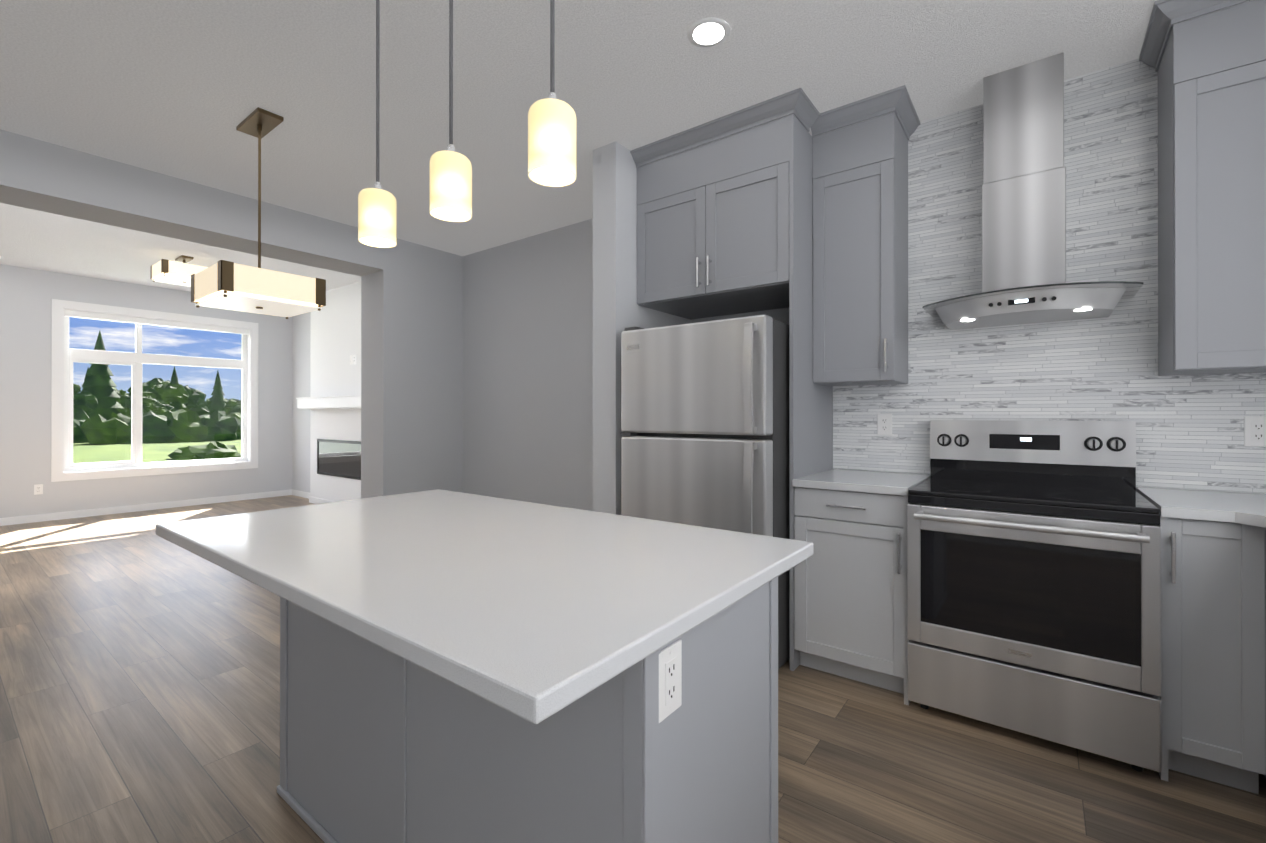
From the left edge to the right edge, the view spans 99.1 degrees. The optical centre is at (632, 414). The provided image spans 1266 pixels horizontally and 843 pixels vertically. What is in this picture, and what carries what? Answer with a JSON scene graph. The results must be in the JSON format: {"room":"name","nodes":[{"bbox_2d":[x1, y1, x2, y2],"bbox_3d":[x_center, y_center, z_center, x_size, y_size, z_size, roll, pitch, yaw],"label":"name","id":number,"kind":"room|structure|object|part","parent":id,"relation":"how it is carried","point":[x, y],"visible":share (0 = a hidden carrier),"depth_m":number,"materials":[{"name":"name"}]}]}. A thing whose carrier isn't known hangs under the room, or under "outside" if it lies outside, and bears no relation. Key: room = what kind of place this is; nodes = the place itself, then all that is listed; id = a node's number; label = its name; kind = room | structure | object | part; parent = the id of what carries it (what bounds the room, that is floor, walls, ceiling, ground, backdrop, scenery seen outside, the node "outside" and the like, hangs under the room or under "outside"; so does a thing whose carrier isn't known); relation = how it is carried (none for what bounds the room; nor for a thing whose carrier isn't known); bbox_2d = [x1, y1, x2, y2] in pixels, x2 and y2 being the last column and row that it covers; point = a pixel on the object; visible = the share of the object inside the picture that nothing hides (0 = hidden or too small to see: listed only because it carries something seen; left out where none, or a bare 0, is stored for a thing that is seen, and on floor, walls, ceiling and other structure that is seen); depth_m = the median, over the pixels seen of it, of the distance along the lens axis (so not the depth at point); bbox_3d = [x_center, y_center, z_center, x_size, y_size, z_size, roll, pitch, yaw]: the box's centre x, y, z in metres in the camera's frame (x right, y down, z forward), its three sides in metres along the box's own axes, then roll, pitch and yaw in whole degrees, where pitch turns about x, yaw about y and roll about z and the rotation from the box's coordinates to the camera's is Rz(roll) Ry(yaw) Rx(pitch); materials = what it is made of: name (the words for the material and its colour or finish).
{"room":"kitchen","nodes":[
{"label":"kitchen","id":0,"kind":"room"},
{"bbox_2d":[0,264,292,517],"bbox_3d":[-6.749,-0.211,6.487,0.200,2.900,4.730,0,0,37],"label":"wall","id":1,"kind":"structure","parent":0,"point":[27,295],"depth_m":6.48,"materials":[{"name":"white paint"}]},
{"bbox_2d":[34,484,42,494],"bbox_3d":[-6.831,0.867,6.202,0.008,0.115,0.070,0,0,37],"label":"outlet","id":2,"kind":"object","parent":1,"relation":"attached to","point":[38,489],"visible":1,"depth_m":6.20,"materials":[{"name":"white plastic"}]},
{"bbox_2d":[0,489,290,525],"bbox_3d":[-6.658,1.197,6.428,0.012,0.085,4.710,0,0,37],"label":"baseboard","id":3,"kind":"structure","parent":1,"relation":"attached to","point":[84,513],"depth_m":6.85,"materials":[{"name":"white paint"}]},
{"bbox_2d":[51,299,257,481],"bbox_3d":[-6.182,-0.274,7.143,0.116,2.130,2.080,0,0,37],"label":"window","id":4,"kind":"structure","parent":1,"relation":"in","point":[58,307],"depth_m":6.81,"materials":[{"name":"white paint"}]},
{"bbox_2d":[64,309,248,471],"bbox_3d":[-6.221,-0.274,7.172,0.158,1.926,1.876,0,0,37],"label":"window frame","id":5,"kind":"structure","parent":0,"point":[136,359],"depth_m":6.96,"materials":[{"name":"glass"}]},
{"bbox_3d":[-6.221,-0.274,7.172,0.158,1.926,1.876,0,0,37],"label":"window vinyl frame","id":6,"kind":"part","parent":5,"relation":"part of","materials":[{"name":"white plastic"}]},
{"bbox_2d":[0,203,360,291],"bbox_3d":[-4.997,-1.739,5.168,4.590,0.150,4.970,0,0,37],"label":"ceiling","id":7,"kind":"structure","parent":0,"point":[37,239],"depth_m":5.56,"materials":[{"name":"white paint"}]},
{"bbox_2d":[150,255,208,286],"bbox_3d":[-4.778,-1.529,5.748,0.456,0.264,0.456,0,0,37],"label":"light","id":8,"kind":"object","parent":7,"relation":"attached to","point":[170,272],"visible":0.77,"depth_m":5.61,"materials":[{"name":"beige fabric"}]},
{"bbox_2d":[0,129,383,275],"bbox_3d":[-3.348,-1.520,3.228,0.380,0.595,3.620,0,0,37],"label":"header beam","id":9,"kind":"structure","parent":0,"point":[40,175],"depth_m":3.46,"materials":[{"name":"white paint"}]},
{"bbox_2d":[292,312,310,492],"bbox_3d":[-3.536,-0.209,7.101,4.590,2.900,0.120,0,0,37],"label":"wall","id":10,"kind":"structure","parent":0,"point":[301,417],"depth_m":8.12,"materials":[{"name":"white paint"}]},
{"bbox_2d":[291,489,309,497],"bbox_3d":[-4.837,1.200,7.996,0.970,0.085,0.012,0,0,37],"label":"baseboard","id":11,"kind":"structure","parent":10,"relation":"attached to","point":[293,492],"depth_m":8.11,"materials":[{"name":"white paint"}]},
{"bbox_2d":[308,496,334,503],"bbox_3d":[-3.192,1.197,6.567,3.402,0.085,0.012,0,0,37],"label":"baseboard","id":12,"kind":"structure","parent":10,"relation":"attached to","point":[314,500],"depth_m":7.43,"materials":[{"name":"white paint"}]},
{"bbox_2d":[310,281,360,501],"bbox_3d":[-3.139,-0.210,6.631,3.390,2.900,0.150,0,0,37],"label":"wall bump-out","id":13,"kind":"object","parent":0,"point":[335,339],"depth_m":7.13,"materials":[{"name":"white paint"}]},
{"bbox_2d":[296,395,360,408],"bbox_3d":[-3.365,-0.150,6.700,3.074,0.160,0.311,0,0,37],"label":"mantel shelf","id":14,"kind":"object","parent":13,"relation":"attached to","point":[340,402],"visible":0.52,"depth_m":6.90,"materials":[{"name":"white paint"}]},
{"bbox_2d":[317,439,360,479],"bbox_3d":[-3.743,0.580,6.983,1.520,0.480,0.014,0,0,37],"label":"fireplace insert","id":15,"kind":"object","parent":13,"relation":"attached to","point":[339,458],"visible":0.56,"depth_m":7.05,"materials":[{"name":"black glass"}]},
{"bbox_2d":[361,238,462,498],"bbox_3d":[-1.887,-0.289,5.161,0.380,3.050,1.230,0,0,37],"label":"wall pier","id":16,"kind":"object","parent":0,"point":[411,362],"visible":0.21,"depth_m":4.77,"materials":[{"name":"white paint"}]},
{"bbox_2d":[0,0,1250,255],"bbox_3d":[-0.674,-1.671,1.699,5.730,0.300,4.640,0,0,37],"label":"ceiling","id":17,"kind":"structure","parent":0,"point":[180,88],"depth_m":2.42,"materials":[{"name":"white paint"}]},
{"bbox_2d":[191,107,325,318],"bbox_3d":[-1.939,-1.031,2.803,0.456,0.973,0.456,0,0,37],"label":"light","id":18,"kind":"object","parent":17,"relation":"hanging from","point":[224,284],"visible":1,"depth_m":2.73,"materials":[{"name":"beige fabric"}]},
{"bbox_2d":[358,0,395,247],"bbox_3d":[-0.828,-1.038,1.751,0.124,0.964,0.124,0,0,37],"label":"pendant light","id":19,"kind":"object","parent":17,"relation":"hanging from","point":[376,215],"visible":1,"depth_m":1.72,"materials":[{"name":"beige glass"}]},
{"bbox_2d":[430,0,471,221],"bbox_3d":[-0.509,-1.039,1.510,0.124,0.964,0.124,0,0,37],"label":"pendant light","id":20,"kind":"object","parent":17,"relation":"hanging from","point":[450,184],"visible":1,"depth_m":1.47,"materials":[{"name":"beige glass"}]},
{"bbox_2d":[528,0,575,186],"bbox_3d":[-0.189,-1.039,1.269,0.124,0.964,0.124,0,0,37],"label":"pendant light","id":21,"kind":"object","parent":17,"relation":"hanging from","point":[551,140],"visible":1,"depth_m":1.23,"materials":[{"name":"beige glass"}]},
{"bbox_2d":[687,17,729,47],"bbox_3d":[0.301,-1.517,2.153,0.170,0.005,0.170,0,0,37],"label":"recessed light","id":22,"kind":"object","parent":17,"relation":"in","point":[708,32],"visible":1,"depth_m":2.14,"materials":[{"name":"white paint"}]},
{"bbox_2d":[0,495,1265,842],"bbox_3d":[-2.558,1.282,3.321,10.700,0.100,4.970,0,0,37],"label":"floor","id":23,"kind":"structure","parent":0,"point":[138,679],"depth_m":2.01,"materials":[{"name":"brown wood"}]},
{"bbox_2d":[277,581,777,842],"bbox_3d":[-0.382,0.785,1.556,1.480,0.887,0.619,0,0,37],"label":"kitchen island","id":24,"kind":"object","parent":23,"relation":"on","point":[374,749],"depth_m":1.17,"materials":[{"name":"grey paint"}]},
{"bbox_2d":[156,489,812,732],"bbox_3d":[-0.454,0.323,1.406,1.550,0.031,0.895,0,0,37],"label":"island countertop","id":25,"kind":"structure","parent":24,"relation":"on","point":[527,611],"depth_m":1.03,"materials":[{"name":"white stone"}]},
{"bbox_2d":[659,639,681,722],"bbox_3d":[0.064,0.461,0.935,0.008,0.118,0.074,0,0,37],"label":"outlet","id":26,"kind":"object","parent":24,"relation":"attached to","point":[670,679],"visible":1,"depth_m":0.93,"materials":[{"name":"white plastic"}]},
{"bbox_2d":[621,315,789,668],"bbox_3d":[0.491,0.381,2.970,0.830,1.700,0.891,0,0,37],"label":"refrigerator","id":27,"kind":"object","parent":23,"relation":"on","point":[705,422],"visible":0.58,"depth_m":2.61,"materials":[{"name":"grey metal"}]},
{"bbox_2d":[792,469,930,704],"bbox_3d":[1.142,0.771,2.664,0.498,0.920,0.648,0,0,37],"label":"base cabinet","id":28,"kind":"object","parent":23,"relation":"on","point":[850,601],"visible":0.88,"depth_m":2.44,"materials":[{"name":"grey paint"}]},
{"bbox_2d":[907,420,1160,771],"bbox_3d":[1.611,0.630,2.235,0.755,1.200,0.724,0,0,37],"label":"steel electric range","id":29,"kind":"object","parent":23,"relation":"on","point":[1034,574],"visible":1,"depth_m":2.02,"materials":[{"name":"silver metal"}]},
{"bbox_2d":[1136,487,1265,793],"bbox_3d":[1.705,0.767,1.008,0.862,0.920,2.612,0,0,37],"label":"base cabinet","id":30,"kind":"object","parent":23,"relation":"on","point":[1213,637],"visible":0.94,"depth_m":1.76,"materials":[{"name":"grey paint"}]},
{"bbox_2d":[593,141,690,514],"bbox_3d":[0.080,-0.143,3.376,0.170,2.750,0.810,0,0,37],"label":"wall","id":31,"kind":"structure","parent":0,"point":[617,309],"depth_m":3.06,"materials":[{"name":"white paint"}]},
{"bbox_2d":[462,218,1259,510],"bbox_3d":[0.687,-0.142,3.500,5.730,2.750,0.120,0,0,37],"label":"wall","id":32,"kind":"structure","parent":0,"point":[527,370],"depth_m":4.59,"materials":[{"name":"white paint"}]},
{"bbox_2d":[630,88,832,670],"bbox_3d":[0.584,-0.143,3.073,0.996,2.748,0.669,0,0,37],"label":"upper cabinet","id":33,"kind":"object","parent":32,"relation":"attached to","point":[725,226],"visible":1,"depth_m":2.79,"materials":[{"name":"grey paint"}]},
{"bbox_2d":[810,85,919,385],"bbox_3d":[1.196,-0.838,2.782,0.447,1.358,0.399,0,0,37],"label":"upper cabinet","id":34,"kind":"object","parent":32,"relation":"attached to","point":[860,252],"visible":0.96,"depth_m":2.68,"materials":[{"name":"grey paint"}]},
{"bbox_2d":[877,413,891,434],"bbox_3d":[1.355,0.055,2.906,0.074,0.118,0.008,0,0,37],"label":"outlet","id":35,"kind":"object","parent":32,"relation":"attached to","point":[884,423],"visible":1,"depth_m":2.90,"materials":[{"name":"white plastic"}]},
{"bbox_2d":[923,53,1143,329],"bbox_3d":[1.692,-0.970,2.347,0.756,1.097,0.497,0,0,37],"label":"range hood","id":36,"kind":"object","parent":32,"relation":"attached to","point":[1024,229],"visible":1,"depth_m":2.33,"materials":[{"name":"silver metal"}]},
{"bbox_2d":[1139,0,1265,375],"bbox_3d":[2.378,-0.840,1.890,0.846,1.358,0.399,0,0,37],"label":"upper cabinet","id":37,"kind":"object","parent":32,"relation":"attached to","point":[1210,67],"visible":1,"depth_m":1.95,"materials":[{"name":"grey paint"}]},
{"bbox_2d":[1244,416,1265,446],"bbox_3d":[2.428,0.068,2.096,0.074,0.118,0.008,0,0,37],"label":"outlet","id":38,"kind":"object","parent":32,"relation":"attached to","point":[1254,431],"visible":1,"depth_m":2.10,"materials":[{"name":"white plastic"}]},
{"bbox_2d":[833,59,1265,493],"bbox_3d":[1.990,-0.604,2.438,2.128,1.828,0.006,0,0,37],"label":"backsplash","id":39,"kind":"structure","parent":0,"point":[1188,431],"depth_m":2.43,"materials":[{"name":"tile"}]},
{"label":"outside","id":40,"kind":"structure","parent":0,"visible":0},
{"bbox_2d":[67,331,240,471],"bbox_3d":[-80.780,-1.665,83.698,210.000,9.809,210.000,0,0,37],"label":"garden","id":41,"kind":"object","parent":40,"point":[177,397],"depth_m":39.47,"materials":[{"name":"green plant"}]}
]}

